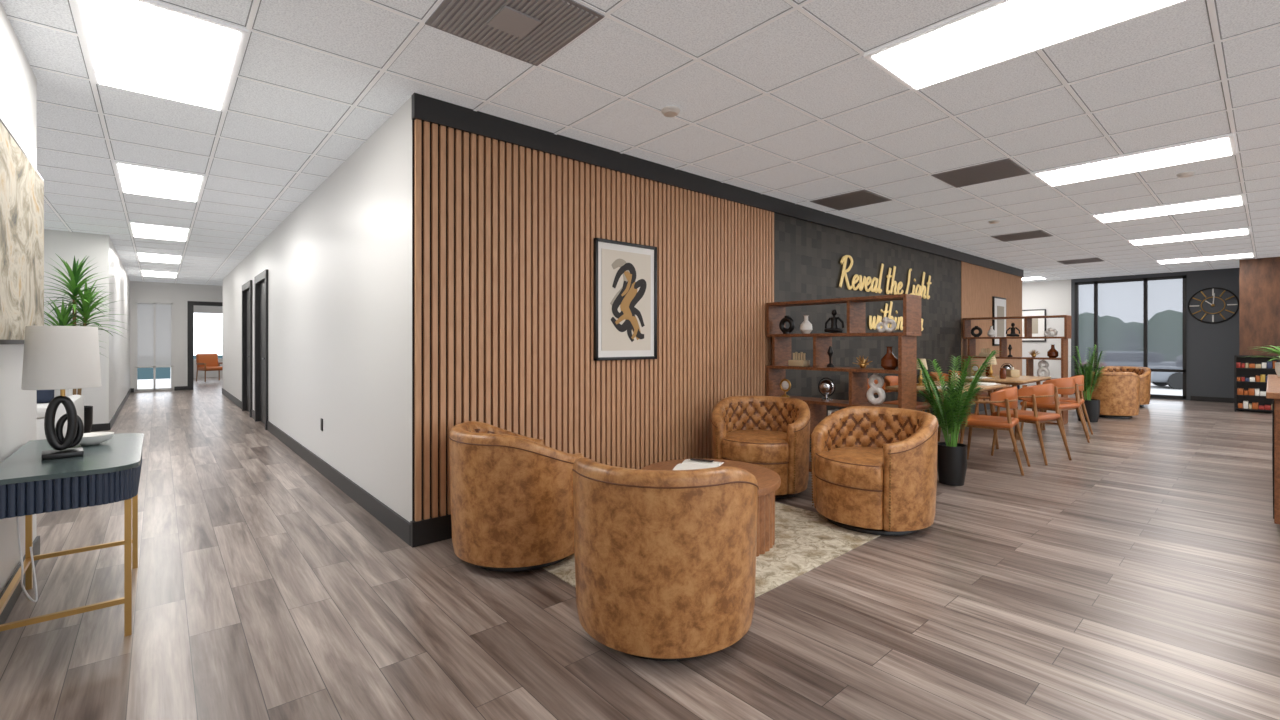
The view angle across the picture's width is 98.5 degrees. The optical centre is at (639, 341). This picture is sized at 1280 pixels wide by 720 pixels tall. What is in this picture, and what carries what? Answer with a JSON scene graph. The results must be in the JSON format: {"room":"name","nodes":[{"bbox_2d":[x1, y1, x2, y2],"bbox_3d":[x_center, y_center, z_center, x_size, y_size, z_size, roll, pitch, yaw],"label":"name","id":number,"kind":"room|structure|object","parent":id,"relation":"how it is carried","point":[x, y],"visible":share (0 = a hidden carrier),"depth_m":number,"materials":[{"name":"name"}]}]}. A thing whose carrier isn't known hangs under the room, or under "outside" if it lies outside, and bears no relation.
{"room":"lobby","nodes":[
{"label":"lobby","id":0,"kind":"room"},
{"bbox_2d":[0,1,36,593],"bbox_3d":[-0.469,-0.132,-0.352,0.120,2.743,9.200,0,0,-41],"label":"wall","id":1,"kind":"structure","parent":0,"point":[18,82],"depth_m":2.67,"materials":[{"name":"white paint"}]},
{"bbox_2d":[0,536,39,624],"bbox_3d":[-0.419,1.175,-0.308,0.014,0.130,9.200,0,0,-41],"label":"baseboard","id":2,"kind":"structure","parent":1,"relation":"attached to","point":[9,606],"depth_m":2.62,"materials":[{"name":"black"}]},
{"bbox_2d":[0,118,43,343],"bbox_3d":[-2.907,-0.450,2.564,0.043,0.920,1.340,0,0,-41],"label":"canvas painting","id":3,"kind":"object","parent":1,"relation":"attached to","point":[21,184],"visible":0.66,"depth_m":2.51,"materials":[{"name":"beige"}]},
{"bbox_2d":[44,229,108,423],"bbox_3d":[-8.751,-0.132,6.701,3.310,2.743,0.120,0,0,-41],"label":"wall","id":4,"kind":"structure","parent":0,"point":[66,244],"depth_m":7.61,"materials":[{"name":"white paint"}]},
{"bbox_2d":[91,423,108,431],"bbox_3d":[-8.707,1.190,6.650,3.310,0.100,0.014,0,0,-41],"label":"baseboard","id":5,"kind":"structure","parent":4,"relation":"attached to","point":[105,426],"depth_m":7.68,"materials":[{"name":"black"}]},
{"bbox_2d":[109,236,129,421],"bbox_3d":[-10.083,-0.132,10.649,0.120,2.743,7.580,0,0,-41],"label":"wall","id":6,"kind":"structure","parent":0,"point":[119,285],"depth_m":9.61,"materials":[{"name":"white paint"}]},
{"bbox_2d":[109,388,130,429],"bbox_3d":[-9.993,1.190,10.648,0.014,0.100,7.700,0,0,-41],"label":"baseboard","id":7,"kind":"structure","parent":6,"relation":"attached to","point":[120,407],"depth_m":9.35,"materials":[{"name":"black"}]},
{"bbox_2d":[130,281,222,391],"bbox_3d":[-11.002,-0.132,14.960,4.410,2.743,0.120,0,0,-41],"label":"wall","id":8,"kind":"structure","parent":0,"point":[178,294],"depth_m":14.12,"materials":[{"name":"white paint"}]},
{"bbox_2d":[135,301,172,390],"bbox_3d":[-12.213,0.105,13.861,0.720,2.210,0.100,0,0,-41],"label":"window","id":9,"kind":"structure","parent":8,"relation":"in","point":[154,366],"depth_m":13.82,"materials":[{"name":"white paint"}]},
{"bbox_2d":[137,303,170,365],"bbox_3d":[-12.249,-0.180,13.903,0.700,1.600,0.001,0,0,-41],"label":"roller shade","id":10,"kind":"object","parent":8,"relation":"attached to","point":[144,311],"visible":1,"depth_m":13.88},
{"bbox_2d":[131,386,187,391],"bbox_3d":[-10.950,1.190,14.916,4.190,0.100,0.014,0,0,-41],"label":"baseboard","id":11,"kind":"structure","parent":8,"relation":"attached to","point":[176,387],"depth_m":14.14,"materials":[{"name":"black"}]},
{"bbox_2d":[187,301,222,389],"bbox_3d":[-11.379,0.090,14.610,0.960,2.300,0.150,0,0,-41],"label":"door frame","id":12,"kind":"structure","parent":8,"relation":"attached to","point":[190,304],"depth_m":14.28,"materials":[{"name":"black"}]},
{"bbox_2d":[193,305,222,377],"bbox_3d":[-14.623,-0.132,19.750,3.360,2.743,0.100,0,0,-41],"label":"wall","id":13,"kind":"structure","parent":0,"point":[201,374],"depth_m":19.25,"materials":[{"name":"white paint"}]},
{"bbox_2d":[223,96,411,521],"bbox_3d":[-5.687,-0.132,8.369,0.120,2.743,13.200,0,0,-41],"label":"wall","id":14,"kind":"structure","parent":0,"point":[339,266],"depth_m":4.42,"materials":[{"name":"white paint"}]},
{"bbox_2d":[242,280,251,416],"bbox_3d":[-6.755,0.110,9.560,0.161,2.260,1.220,0,0,-41],"label":"door","id":15,"kind":"structure","parent":14,"relation":"in","point":[247,287],"depth_m":9.76,"materials":[{"name":"black"}]},
{"bbox_2d":[254,269,267,429],"bbox_3d":[-5.604,0.110,8.243,0.161,2.260,1.220,0,0,-41],"label":"door","id":16,"kind":"structure","parent":14,"relation":"in","point":[261,280],"depth_m":8.43,"materials":[{"name":"black"}]},
{"bbox_2d":[222,388,409,545],"bbox_3d":[-5.737,1.175,8.325,0.014,0.130,13.200,0,0,-41],"label":"baseboard","id":17,"kind":"structure","parent":14,"relation":"attached to","point":[392,520],"depth_m":4.46,"materials":[{"name":"black"}]},
{"bbox_2d":[412,119,773,520],"bbox_3d":[0.014,-0.140,4.566,3.700,2.480,0.030,0,0,-41],"label":"panel","id":18,"kind":"object","parent":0,"point":[503,234],"depth_m":4.03,"materials":[{"name":"wood"}]},
{"bbox_2d":[0,377,1279,719],"bbox_3d":[-1.826,1.290,11.610,20.600,0.100,29.200,0,0,-41],"label":"floor","id":19,"kind":"structure","parent":0,"point":[1136,575],"depth_m":2.54,"materials":[{"name":"brown wood"}]},
{"bbox_2d":[37,389,83,439],"bbox_3d":[-7.309,0.766,5.803,2.000,0.948,0.930,0,0,-41],"label":"sofa","id":20,"kind":"object","parent":19,"relation":"on","point":[44,397],"visible":0.13,"depth_m":6.19,"materials":[{"name":"white fabric"}]},
{"bbox_2d":[0,433,143,636],"bbox_3d":[-2.644,0.877,2.595,0.447,0.725,1.140,0,0,-41],"label":"console table","id":21,"kind":"object","parent":19,"relation":"on","point":[109,471],"visible":0.91,"depth_m":2.30,"materials":[{"name":"grey"}]},
{"bbox_2d":[21,326,100,459],"bbox_3d":[-2.603,0.222,2.485,0.250,0.585,0.250,0,0,43],"label":"table lamp","id":22,"kind":"object","parent":21,"relation":"on","point":[61,358],"visible":1,"depth_m":2.43,"materials":[{"name":"black"}]},
{"bbox_2d":[79,432,113,445],"bbox_3d":[-2.754,0.489,2.764,0.170,0.050,0.170,0,0,-41],"label":"decorative bowl","id":23,"kind":"object","parent":21,"relation":"on","point":[94,438],"visible":0.73,"depth_m":2.75,"materials":[{"name":"white ceramic"}]},
{"bbox_2d":[44,253,128,432],"bbox_3d":[-7.294,0.044,7.119,1.057,2.391,0.909,0,0,-41],"label":"tree","id":24,"kind":"object","parent":19,"relation":"on","point":[74,273],"visible":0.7,"depth_m":7.09,"materials":[{"name":"green plant"}]},
{"bbox_2d":[196,354,222,381],"bbox_3d":[-13.570,0.806,17.462,0.654,0.869,0.660,0,0,29],"label":"accent armchair","id":25,"kind":"object","parent":19,"relation":"on","point":[205,362],"visible":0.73,"depth_m":17.41,"materials":[{"name":"orange leather"}]},
{"bbox_2d":[543,502,880,597],"bbox_3d":[0.355,1.237,3.522,2.000,0.006,1.550,0,0,-41],"label":"area rug","id":26,"kind":"object","parent":19,"relation":"on","point":[805,540],"visible":0.21,"depth_m":3.29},
{"bbox_2d":[449,421,582,571],"bbox_3d":[-0.706,0.859,3.249,0.812,0.748,0.792,0,0,29],"label":"barrel armchair","id":27,"kind":"object","parent":26,"relation":"on","point":[512,504],"visible":0.88,"depth_m":2.90,"materials":[{"name":"leather"}]},
{"bbox_2d":[572,457,758,660],"bbox_3d":[0.111,0.859,2.422,0.812,0.748,0.792,0,0,-11],"label":"barrel armchair","id":28,"kind":"object","parent":26,"relation":"on","point":[665,560],"visible":1,"depth_m":2.07,"materials":[{"name":"leather"}]},
{"bbox_2d":[641,459,780,556],"bbox_3d":[0.430,1.034,3.502,0.904,0.400,0.904,0,0,-41],"label":"round coffee table","id":29,"kind":"object","parent":26,"relation":"on","point":[769,481],"visible":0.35,"depth_m":3.29,"materials":[{"name":"brown wood"}]},
{"bbox_2d":[673,458,723,469],"bbox_3d":[0.382,0.802,3.553,0.240,0.063,0.340,0,0,24],"label":"open book","id":30,"kind":"object","parent":29,"relation":"on","point":[688,464],"visible":0.65,"depth_m":3.54,"materials":[{"name":"white paper"}]},
{"bbox_2d":[711,396,810,499],"bbox_3d":[1.000,0.859,4.611,0.812,0.748,0.792,0,0,-7],"label":"barrel armchair","id":31,"kind":"object","parent":26,"relation":"on","point":[770,432],"visible":0.9,"depth_m":4.44,"materials":[{"name":"leather"}]},
{"bbox_2d":[810,406,938,534],"bbox_3d":[1.608,0.859,3.819,0.812,0.748,0.792,0,0,30],"label":"barrel armchair","id":32,"kind":"object","parent":26,"relation":"on","point":[874,470],"visible":1,"depth_m":3.54,"materials":[{"name":"leather"}]},
{"bbox_2d":[766,294,920,471],"bbox_3d":[1.864,0.420,5.200,0.300,1.640,1.400,0,0,-41],"label":"shelving unit","id":33,"kind":"object","parent":19,"relation":"on","point":[906,371],"visible":0.48,"depth_m":5.06,"materials":[{"name":"brown wood"}]},
{"bbox_2d":[779,379,790,396],"bbox_3d":[1.476,0.466,5.598,0.118,0.187,0.080,0,0,18],"label":"ring ornament","id":34,"kind":"object","parent":33,"relation":"on","point":[785,385],"visible":0.99,"depth_m":5.58,"materials":[{"name":"gold metal"}]},
{"bbox_2d":[779,316,794,333],"bbox_3d":[1.489,-0.174,5.583,0.080,0.185,0.176,0,0,-41],"label":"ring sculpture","id":35,"kind":"object","parent":33,"relation":"on","point":[783,329],"visible":1,"depth_m":5.55,"materials":[{"name":"black"}]},
{"bbox_2d":[788,352,809,366],"bbox_3d":[1.581,0.170,5.478,0.120,0.140,0.170,0,0,-41],"label":"sculpture","id":36,"kind":"object","parent":33,"relation":"on","point":[796,361],"visible":0.98,"depth_m":5.45,"materials":[{"name":"beige ceramic"}]},
{"bbox_2d":[800,315,812,333],"bbox_3d":[1.634,-0.171,5.417,0.120,0.180,0.120,0,0,-41],"label":"vase","id":37,"kind":"object","parent":33,"relation":"on","point":[806,326],"visible":1,"depth_m":5.38,"materials":[{"name":"white ceramic"}]},
{"bbox_2d":[818,378,834,400],"bbox_3d":[1.779,0.450,5.252,0.139,0.220,0.142,0,0,-2],"label":"desk globe","id":38,"kind":"object","parent":33,"relation":"on","point":[826,387],"visible":1,"depth_m":5.21,"materials":[{"name":"silver metal"}]},
{"bbox_2d":[827,346,833,366],"bbox_3d":[1.805,0.140,5.221,0.070,0.200,0.070,0,0,-41],"label":"figurine","id":39,"kind":"object","parent":33,"relation":"on","point":[830,352],"visible":0.97,"depth_m":5.21,"materials":[{"name":"black"}]},
{"bbox_2d":[824,309,843,332],"bbox_3d":[1.825,-0.195,5.185,0.098,0.224,0.202,0,0,-41],"label":"figurine","id":40,"kind":"object","parent":33,"relation":"on","point":[834,328],"visible":0.95,"depth_m":5.17,"materials":[{"name":"black"}]},
{"bbox_2d":[854,355,871,367],"bbox_3d":[2.017,0.180,4.981,0.175,0.119,0.161,0,0,-41],"label":"ornament","id":41,"kind":"object","parent":33,"relation":"on","point":[862,364],"visible":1,"depth_m":4.96,"materials":[{"name":"gold metal"}]},
{"bbox_2d":[866,373,885,404],"bbox_3d":[2.095,0.418,4.890,0.057,0.283,0.170,0,0,-41],"label":"vase","id":42,"kind":"object","parent":33,"relation":"on","point":[874,388],"visible":1,"depth_m":4.87,"materials":[{"name":"white ceramic"}]},
{"bbox_2d":[876,317,896,332],"bbox_3d":[2.155,-0.152,4.821,0.060,0.139,0.177,0,0,-41],"label":"knot sculpture","id":43,"kind":"object","parent":33,"relation":"on","point":[886,320],"visible":1,"depth_m":4.80,"materials":[{"name":"white ceramic"}]},
{"bbox_2d":[881,347,897,369],"bbox_3d":[2.174,0.140,4.800,0.140,0.200,0.140,0,0,-41],"label":"glass vase","id":44,"kind":"object","parent":33,"relation":"on","point":[889,361],"visible":0.99,"depth_m":4.76,"materials":[{"name":"brown"}]},
{"bbox_2d":[868,378,895,394],"bbox_3d":[2.782,0.839,6.490,0.568,0.808,0.557,0,0,-41],"label":"dining chair","id":45,"kind":"object","parent":19,"relation":"on","point":[875,381],"visible":0.06,"depth_m":6.65,"materials":[{"name":"orange leather"}]},
{"bbox_2d":[883,376,930,412],"bbox_3d":[3.310,0.839,6.952,0.568,0.808,0.557,0,0,-37],"label":"dining chair","id":46,"kind":"object","parent":19,"relation":"on","point":[888,380],"visible":0.3,"depth_m":6.90,"materials":[{"name":"orange leather"}]},
{"bbox_2d":[886,381,1005,448],"bbox_3d":[3.474,0.866,6.229,1.350,0.752,0.780,0,0,-41],"label":"dining table","id":47,"kind":"object","parent":19,"relation":"on","point":[990,388],"visible":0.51,"depth_m":6.21,"materials":[{"name":"brown wood"}]},
{"bbox_2d":[917,359,927,385],"bbox_3d":[3.161,0.340,6.207,0.150,0.300,0.150,0,0,-41],"label":"table lamp","id":48,"kind":"object","parent":47,"relation":"on","point":[922,360],"visible":0.52,"depth_m":6.17,"materials":[{"name":"gold metal"}]},
{"bbox_2d":[923,372,970,432],"bbox_3d":[4.363,0.839,7.872,0.568,0.808,0.557,0,0,-41],"label":"dining chair","id":49,"kind":"object","parent":19,"relation":"on","point":[933,373],"visible":0.17,"depth_m":7.88,"materials":[{"name":"orange leather"}]},
{"bbox_2d":[917,350,1002,485],"bbox_3d":[2.742,0.655,4.867,0.729,1.170,0.700,0,0,-41],"label":"potted palm","id":50,"kind":"object","parent":19,"relation":"on","point":[951,456],"visible":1,"depth_m":4.76,"materials":[{"name":"black"}]},
{"bbox_2d":[943,370,987,414],"bbox_3d":[4.888,0.839,8.331,0.557,0.808,0.568,0,0,45],"label":"dining chair","id":51,"kind":"object","parent":19,"relation":"on","point":[979,393],"visible":0.08,"depth_m":8.27,"materials":[{"name":"orange leather"}]},
{"bbox_2d":[960,386,1029,475],"bbox_3d":[3.514,0.839,5.477,0.557,0.808,0.568,0,0,41],"label":"dining chair","id":52,"kind":"object","parent":19,"relation":"on","point":[1007,397],"visible":0.91,"depth_m":5.31,"materials":[{"name":"orange leather"}]},
{"bbox_2d":[965,374,1050,439],"bbox_3d":[5.043,0.866,7.626,1.350,0.752,0.780,0,0,-41],"label":"dining table","id":53,"kind":"object","parent":19,"relation":"on","point":[1014,381],"visible":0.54,"depth_m":7.22,"materials":[{"name":"brown wood"}]},
{"bbox_2d":[986,356,996,377],"bbox_3d":[4.851,0.340,7.617,0.150,0.300,0.150,0,0,-41],"label":"table lamp","id":54,"kind":"object","parent":53,"relation":"on","point":[993,360],"visible":0.85,"depth_m":7.58,"materials":[{"name":"gold metal"}]},
{"bbox_2d":[1006,367,1019,376],"bbox_3d":[5.250,0.422,7.768,0.110,0.135,0.200,0,0,14],"label":"tissue box","id":55,"kind":"object","parent":53,"relation":"on","point":[1012,372],"visible":0.88,"depth_m":7.68,"materials":[{"name":"beige wood"}]},
{"bbox_2d":[963,315,1070,424],"bbox_3d":[5.975,0.420,8.793,0.300,1.640,1.400,0,0,-41],"label":"divider","id":56,"kind":"object","parent":19,"relation":"on","point":[1067,318],"visible":0.48,"depth_m":8.58,"materials":[{"name":"brown wood"}]},
{"bbox_2d":[971,326,981,336],"bbox_3d":[5.608,-0.174,9.182,0.080,0.185,0.176,0,0,-41],"label":"vase","id":57,"kind":"object","parent":56,"relation":"on","point":[973,329],"visible":0.94,"depth_m":9.16,"materials":[{"name":"black"}]},
{"bbox_2d":[979,348,990,356],"bbox_3d":[5.700,0.170,9.077,0.120,0.140,0.170,0,0,-41],"label":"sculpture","id":58,"kind":"object","parent":56,"relation":"on","point":[984,352],"visible":0.83,"depth_m":9.06,"materials":[{"name":"beige ceramic"}]},
{"bbox_2d":[1006,323,1019,336],"bbox_3d":[5.943,-0.195,8.785,0.098,0.224,0.202,0,0,-41],"label":"figurine","id":59,"kind":"object","parent":56,"relation":"on","point":[1012,334],"visible":1,"depth_m":8.77,"materials":[{"name":"black"}]},
{"bbox_2d":[1037,360,1049,376],"bbox_3d":[6.213,0.418,8.489,0.057,0.283,0.170,0,0,-41],"label":"vase","id":60,"kind":"object","parent":56,"relation":"on","point":[1041,368],"visible":0.93,"depth_m":8.47,"materials":[{"name":"white ceramic"}]},
{"bbox_2d":[1044,328,1057,336],"bbox_3d":[6.274,-0.152,8.421,0.060,0.139,0.177,0,0,-41],"label":"knot sculpture","id":61,"kind":"object","parent":56,"relation":"on","point":[1050,330],"visible":1,"depth_m":8.41,"materials":[{"name":"white ceramic"}]},
{"bbox_2d":[1047,345,1058,357],"bbox_3d":[6.292,0.140,8.399,0.140,0.200,0.140,0,0,-41],"label":"glass vase","id":62,"kind":"object","parent":56,"relation":"on","point":[1052,353],"visible":1,"depth_m":8.36,"materials":[{"name":"brown"}]},
{"bbox_2d":[991,384,1071,464],"bbox_3d":[4.171,0.839,5.893,0.568,0.808,0.557,0,0,-29],"label":"dining chair","id":63,"kind":"object","parent":19,"relation":"on","point":[1042,393],"visible":0.88,"depth_m":5.72,"materials":[{"name":"orange leather"}]},
{"bbox_2d":[1020,377,1089,444],"bbox_3d":[5.188,0.839,6.915,0.568,0.808,0.557,0,0,-26],"label":"dining chair","id":64,"kind":"object","parent":19,"relation":"on","point":[1065,386],"visible":0.77,"depth_m":6.75,"materials":[{"name":"orange leather"}]},
{"bbox_2d":[1037,375,1092,438],"bbox_3d":[5.696,0.839,7.384,0.557,0.808,0.568,0,0,43],"label":"dining chair","id":65,"kind":"object","parent":19,"relation":"on","point":[1079,379],"visible":0.51,"depth_m":7.21,"materials":[{"name":"orange leather"}]},
{"bbox_2d":[1072,345,1106,421],"bbox_3d":[7.031,0.640,8.629,0.448,1.200,0.517,0,0,15],"label":"potted palm","id":66,"kind":"object","parent":19,"relation":"on","point":[1092,406],"visible":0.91,"depth_m":8.53,"materials":[{"name":"black"}]},
{"bbox_2d":[1079,371,1140,417],"bbox_3d":[7.795,0.859,9.175,0.812,0.748,0.792,0,0,16],"label":"barrel armchair","id":67,"kind":"object","parent":19,"relation":"on","point":[1118,394],"visible":0.66,"depth_m":8.83,"materials":[{"name":"leather"}]},
{"bbox_2d":[1097,366,1150,406],"bbox_3d":[9.425,0.859,10.755,0.812,0.748,0.792,0,0,31],"label":"barrel armchair","id":68,"kind":"object","parent":19,"relation":"on","point":[1144,373],"visible":0.3,"depth_m":10.43,"materials":[{"name":"leather"}]},
{"bbox_2d":[1234,355,1278,411],"bbox_3d":[10.897,0.740,9.741,0.304,1.000,0.524,0,0,-41],"label":"shelf","id":69,"kind":"object","parent":19,"relation":"on","point":[1250,374],"visible":0.77,"depth_m":9.78,"materials":[{"name":"black"}]},
{"bbox_2d":[1266,375,1279,523],"bbox_3d":[5.320,0.780,4.193,2.900,0.920,0.725,0,0,-41],"label":"countertop","id":70,"kind":"structure","parent":19,"relation":"on","point":[1273,381],"depth_m":3.52,"materials":[{"name":"brown wood"}]},
{"bbox_2d":[1247,345,1279,376],"bbox_3d":[5.899,0.165,5.038,0.623,0.309,0.538,0,0,-7],"label":"potted plant","id":71,"kind":"object","parent":70,"relation":"on","point":[1277,364],"visible":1,"depth_m":5.07,"materials":[{"name":"green plant"}]},
{"bbox_2d":[0,0,1279,285],"bbox_3d":[-1.826,-1.563,11.610,20.600,0.120,29.200,0,0,-41],"label":"ceiling","id":72,"kind":"structure","parent":0,"point":[612,56],"depth_m":3.61,"materials":[{"name":"tile"}]},
{"bbox_2d":[128,221,190,241],"bbox_3d":[-6.522,-1.488,7.493,0.610,0.016,1.220,0,0,-41],"label":"ceiling light panel","id":73,"kind":"object","parent":72,"relation":"in","point":[144,230],"depth_m":7.38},
{"bbox_2d":[136,252,182,263],"bbox_3d":[-8.529,-1.488,9.790,0.610,0.016,1.220,0,0,-41],"label":"ceiling light panel","id":74,"kind":"object","parent":72,"relation":"in","point":[141,256],"depth_m":9.65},
{"bbox_2d":[140,270,178,277],"bbox_3d":[-10.536,-1.488,12.087,0.610,0.016,1.220,0,0,-41],"label":"ceiling light panel","id":75,"kind":"object","parent":72,"relation":"in","point":[143,272],"depth_m":11.94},
{"bbox_2d":[71,0,248,111],"bbox_3d":[-2.508,-1.488,2.900,0.610,0.016,1.220,0,0,-41],"label":"ceiling light panel","id":76,"kind":"object","parent":72,"relation":"in","point":[146,47],"depth_m":2.80,"materials":[{"name":"plastic"}]},
{"bbox_2d":[113,160,206,201],"bbox_3d":[-4.515,-1.488,5.197,0.610,0.016,1.220,0,0,-41],"label":"ceiling light panel","id":77,"kind":"object","parent":72,"relation":"in","point":[132,178],"depth_m":5.09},
{"bbox_2d":[425,0,604,65],"bbox_3d":[-0.586,-1.486,2.555,0.600,0.020,0.600,0,0,-41],"label":"ceiling vent","id":78,"kind":"object","parent":72,"relation":"in","point":[529,31],"depth_m":2.57,"materials":[{"name":"metal"}]},
{"bbox_2d":[7,0,1279,284],"bbox_3d":[-1.836,-1.500,11.602,20.426,0.006,29.000,0,0,-41],"label":"grid","id":79,"kind":"object","parent":72,"relation":"attached to","point":[1211,6],"depth_m":3.79,"materials":[{"name":"metal"}]},
{"bbox_2d":[661,106,679,116],"bbox_3d":[0.197,-1.480,3.551,0.120,0.034,0.120,0,0,-41],"label":"smoke detector","id":80,"kind":"object","parent":72,"relation":"attached to","point":[668,111],"visible":1,"depth_m":3.52,"materials":[{"name":"white plastic"}]},
{"bbox_2d":[810,189,890,209],"bbox_3d":[2.228,-1.490,5.824,0.600,0.012,0.600,0,0,-41],"label":"ceiling vent","id":81,"kind":"object","parent":72,"relation":"in","point":[859,198],"depth_m":5.78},
{"bbox_2d":[931,158,1029,187],"bbox_3d":[3.031,-1.490,4.905,0.600,0.012,0.600,0,0,-41],"label":"ceiling vent","id":82,"kind":"object","parent":72,"relation":"in","point":[1005,168],"depth_m":4.86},
{"bbox_2d":[990,230,1052,241],"bbox_3d":[5.382,-1.490,7.770,0.600,0.012,0.600,0,0,-41],"label":"ceiling vent","id":83,"kind":"object","parent":72,"relation":"in","point":[1038,233],"depth_m":7.75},
{"bbox_2d":[864,0,1189,91],"bbox_3d":[1.796,-1.488,2.610,0.610,0.016,1.220,0,0,-41],"label":"ceiling light panel","id":84,"kind":"object","parent":72,"relation":"in","point":[999,31],"depth_m":2.66,"materials":[{"name":"plastic"}]},
{"bbox_2d":[1022,276,1047,279],"bbox_3d":[8.909,-1.488,13.156,0.610,0.016,1.220,0,0,-41],"label":"ceiling light panel","id":85,"kind":"object","parent":72,"relation":"in","point":[1035,277],"depth_m":12.84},
{"bbox_2d":[1056,258,1103,264],"bbox_3d":[8.138,-1.490,10.178,0.600,0.012,0.600,0,0,-41],"label":"ceiling vent","id":86,"kind":"object","parent":72,"relation":"in","point":[1088,260],"depth_m":10.16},
{"bbox_2d":[1031,134,1236,186],"bbox_3d":[4.092,-1.488,4.617,0.610,0.016,1.220,0,0,-41],"label":"ceiling light panel","id":87,"kind":"object","parent":72,"relation":"in","point":[1221,146],"depth_m":4.52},
{"bbox_2d":[1090,194,1245,222],"bbox_3d":[5.930,-1.488,6.223,0.610,0.016,1.220,0,0,-41],"label":"ceiling light panel","id":88,"kind":"object","parent":72,"relation":"in","point":[1234,200],"depth_m":6.14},
{"bbox_2d":[1177,171,1194,177],"bbox_3d":[4.844,-1.480,4.889,0.120,0.034,0.120,0,0,-41],"label":"smoke detector","id":89,"kind":"object","parent":72,"relation":"attached to","point":[1189,173],"visible":1,"depth_m":4.86,"materials":[{"name":"white plastic"}]},
{"bbox_2d":[1126,227,1250,245],"bbox_3d":[7.767,-1.488,7.829,0.610,0.016,1.220,0,0,-41],"label":"ceiling light panel","id":90,"kind":"object","parent":72,"relation":"in","point":[1238,231],"depth_m":7.73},
{"bbox_2d":[1155,252,1254,263],"bbox_3d":[10.064,-1.488,9.836,0.610,0.016,1.220,0,0,-41],"label":"ceiling light panel","id":91,"kind":"object","parent":72,"relation":"in","point":[1240,255],"depth_m":9.77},
{"bbox_2d":[412,93,1023,276],"bbox_3d":[3.310,-1.429,7.433,12.444,0.148,0.050,0,0,-41],"label":"ceiling band","id":92,"kind":"object","parent":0,"point":[424,108],"depth_m":4.50,"materials":[{"name":"paint"}]},
{"bbox_2d":[774,213,960,437],"bbox_3d":[3.399,-0.140,7.531,5.300,2.480,0.020,0,0,-41],"label":"accent wall","id":93,"kind":"structure","parent":0,"point":[808,256],"depth_m":6.81,"materials":[{"name":"tile"}]},
{"bbox_2d":[839,255,931,330],"bbox_3d":[3.411,-0.548,7.499,2.724,1.034,0.024,0,0,-41],"label":"sign","id":94,"kind":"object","parent":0,"point":[865,282],"depth_m":7.35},
{"bbox_2d":[961,261,1021,405],"bbox_3d":[6.692,-0.140,10.403,3.440,2.480,0.028,0,0,-41],"label":"panel","id":95,"kind":"object","parent":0,"point":[979,284],"depth_m":10.11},
{"bbox_2d":[1022,279,1070,385],"bbox_3d":[9.749,-0.131,13.957,0.120,2.743,1.900,0,0,-41],"label":"wall","id":96,"kind":"structure","parent":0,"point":[1054,296],"depth_m":13.52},
{"bbox_2d":[1022,309,1045,341],"bbox_3d":[9.787,-0.410,13.791,0.036,0.800,0.620,0,0,-41],"label":"framed print","id":97,"kind":"object","parent":96,"relation":"attached to","point":[1038,324],"visible":0.52,"depth_m":13.69,"materials":[{"name":"black"}]},
{"bbox_2d":[1071,268,1238,400],"bbox_3d":[12.908,-0.132,10.342,0.120,2.743,7.700,0,0,-41],"label":"wall","id":98,"kind":"structure","parent":0,"point":[1212,348],"depth_m":11.49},
{"bbox_2d":[1075,275,1186,398],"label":"window","id":99,"kind":"structure","parent":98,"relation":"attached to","point":[1120,305],"depth_m":12.45,"materials":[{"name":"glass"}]},
{"bbox_2d":[1191,396,1233,402],"bbox_3d":[10.643,1.190,12.832,0.014,0.100,4.570,0,0,-41],"label":"baseboard","id":100,"kind":"structure","parent":98,"relation":"attached to","point":[1193,398],"depth_m":11.42,"materials":[{"name":"black"}]},
{"bbox_2d":[1188,287,1238,322],"bbox_3d":[11.861,-0.760,11.406,0.060,0.748,0.748,0,0,-41],"label":"wall clock","id":101,"kind":"object","parent":98,"relation":"attached to","point":[1213,294],"depth_m":11.40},
{"bbox_2d":[1239,257,1279,361],"bbox_3d":[11.836,-0.132,9.426,0.500,2.743,2.130,0,0,-41],"label":"wall panel","id":102,"kind":"object","parent":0,"point":[1259,278],"visible":0.6,"depth_m":9.88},
{"bbox_3d":[3.300,-0.131,7.538,12.320,2.743,0.120,0,0,-41],"label":"wall","id":103,"kind":"structure","parent":0,"visible":0},
{"bbox_2d":[594,238,656,360],"bbox_3d":[-0.106,-0.327,4.422,0.640,0.940,0.030,0,0,-41],"label":"art","id":104,"kind":"object","parent":103,"relation":"attached to","point":[625,273],"visible":1,"depth_m":4.40,"materials":[{"name":"black painted wood frame"},{"name":"cream paper"},{"name":"black ink"}]},
{"bbox_2d":[410,400,1022,547],"bbox_3d":[3.303,1.165,7.434,12.452,0.150,0.040,0,0,-41],"label":"baseboard","id":105,"kind":"structure","parent":103,"relation":"attached to","point":[423,532],"depth_m":3.40,"materials":[{"name":"black"}]},
{"bbox_2d":[992,296,1005,345],"bbox_3d":[6.850,-0.390,10.496,0.720,0.920,0.036,0,0,-41],"label":"framed print","id":106,"kind":"object","parent":103,"relation":"attached to","point":[998,303],"visible":0.79,"depth_m":10.40,"materials":[{"name":"black"}]},
{"label":"outside","id":107,"kind":"structure","parent":0,"visible":0},
{"bbox_2d":[1150,383,1182,395],"bbox_3d":[9.906,1.890,13.230,210.000,0.100,180.000,0,0,-41],"label":"ground","id":108,"kind":"structure","parent":107,"point":[1164,390],"depth_m":20.91,"materials":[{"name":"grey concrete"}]},
{"bbox_2d":[137,355,222,379],"bbox_3d":[-44.884,1.815,39.455,42.000,0.050,68.400,0,0,-41],"label":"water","id":109,"kind":"structure","parent":108,"relation":"on","point":[161,372],"depth_m":32.34,"materials":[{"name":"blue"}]},
{"bbox_2d":[1151,372,1182,389],"bbox_3d":[22.517,1.170,21.595,4.300,1.340,1.900,0,0,26],"label":"parked car","id":110,"kind":"object","parent":108,"relation":"on","point":[1174,380],"visible":0.23,"depth_m":21.51,"materials":[{"name":"grey paint"}]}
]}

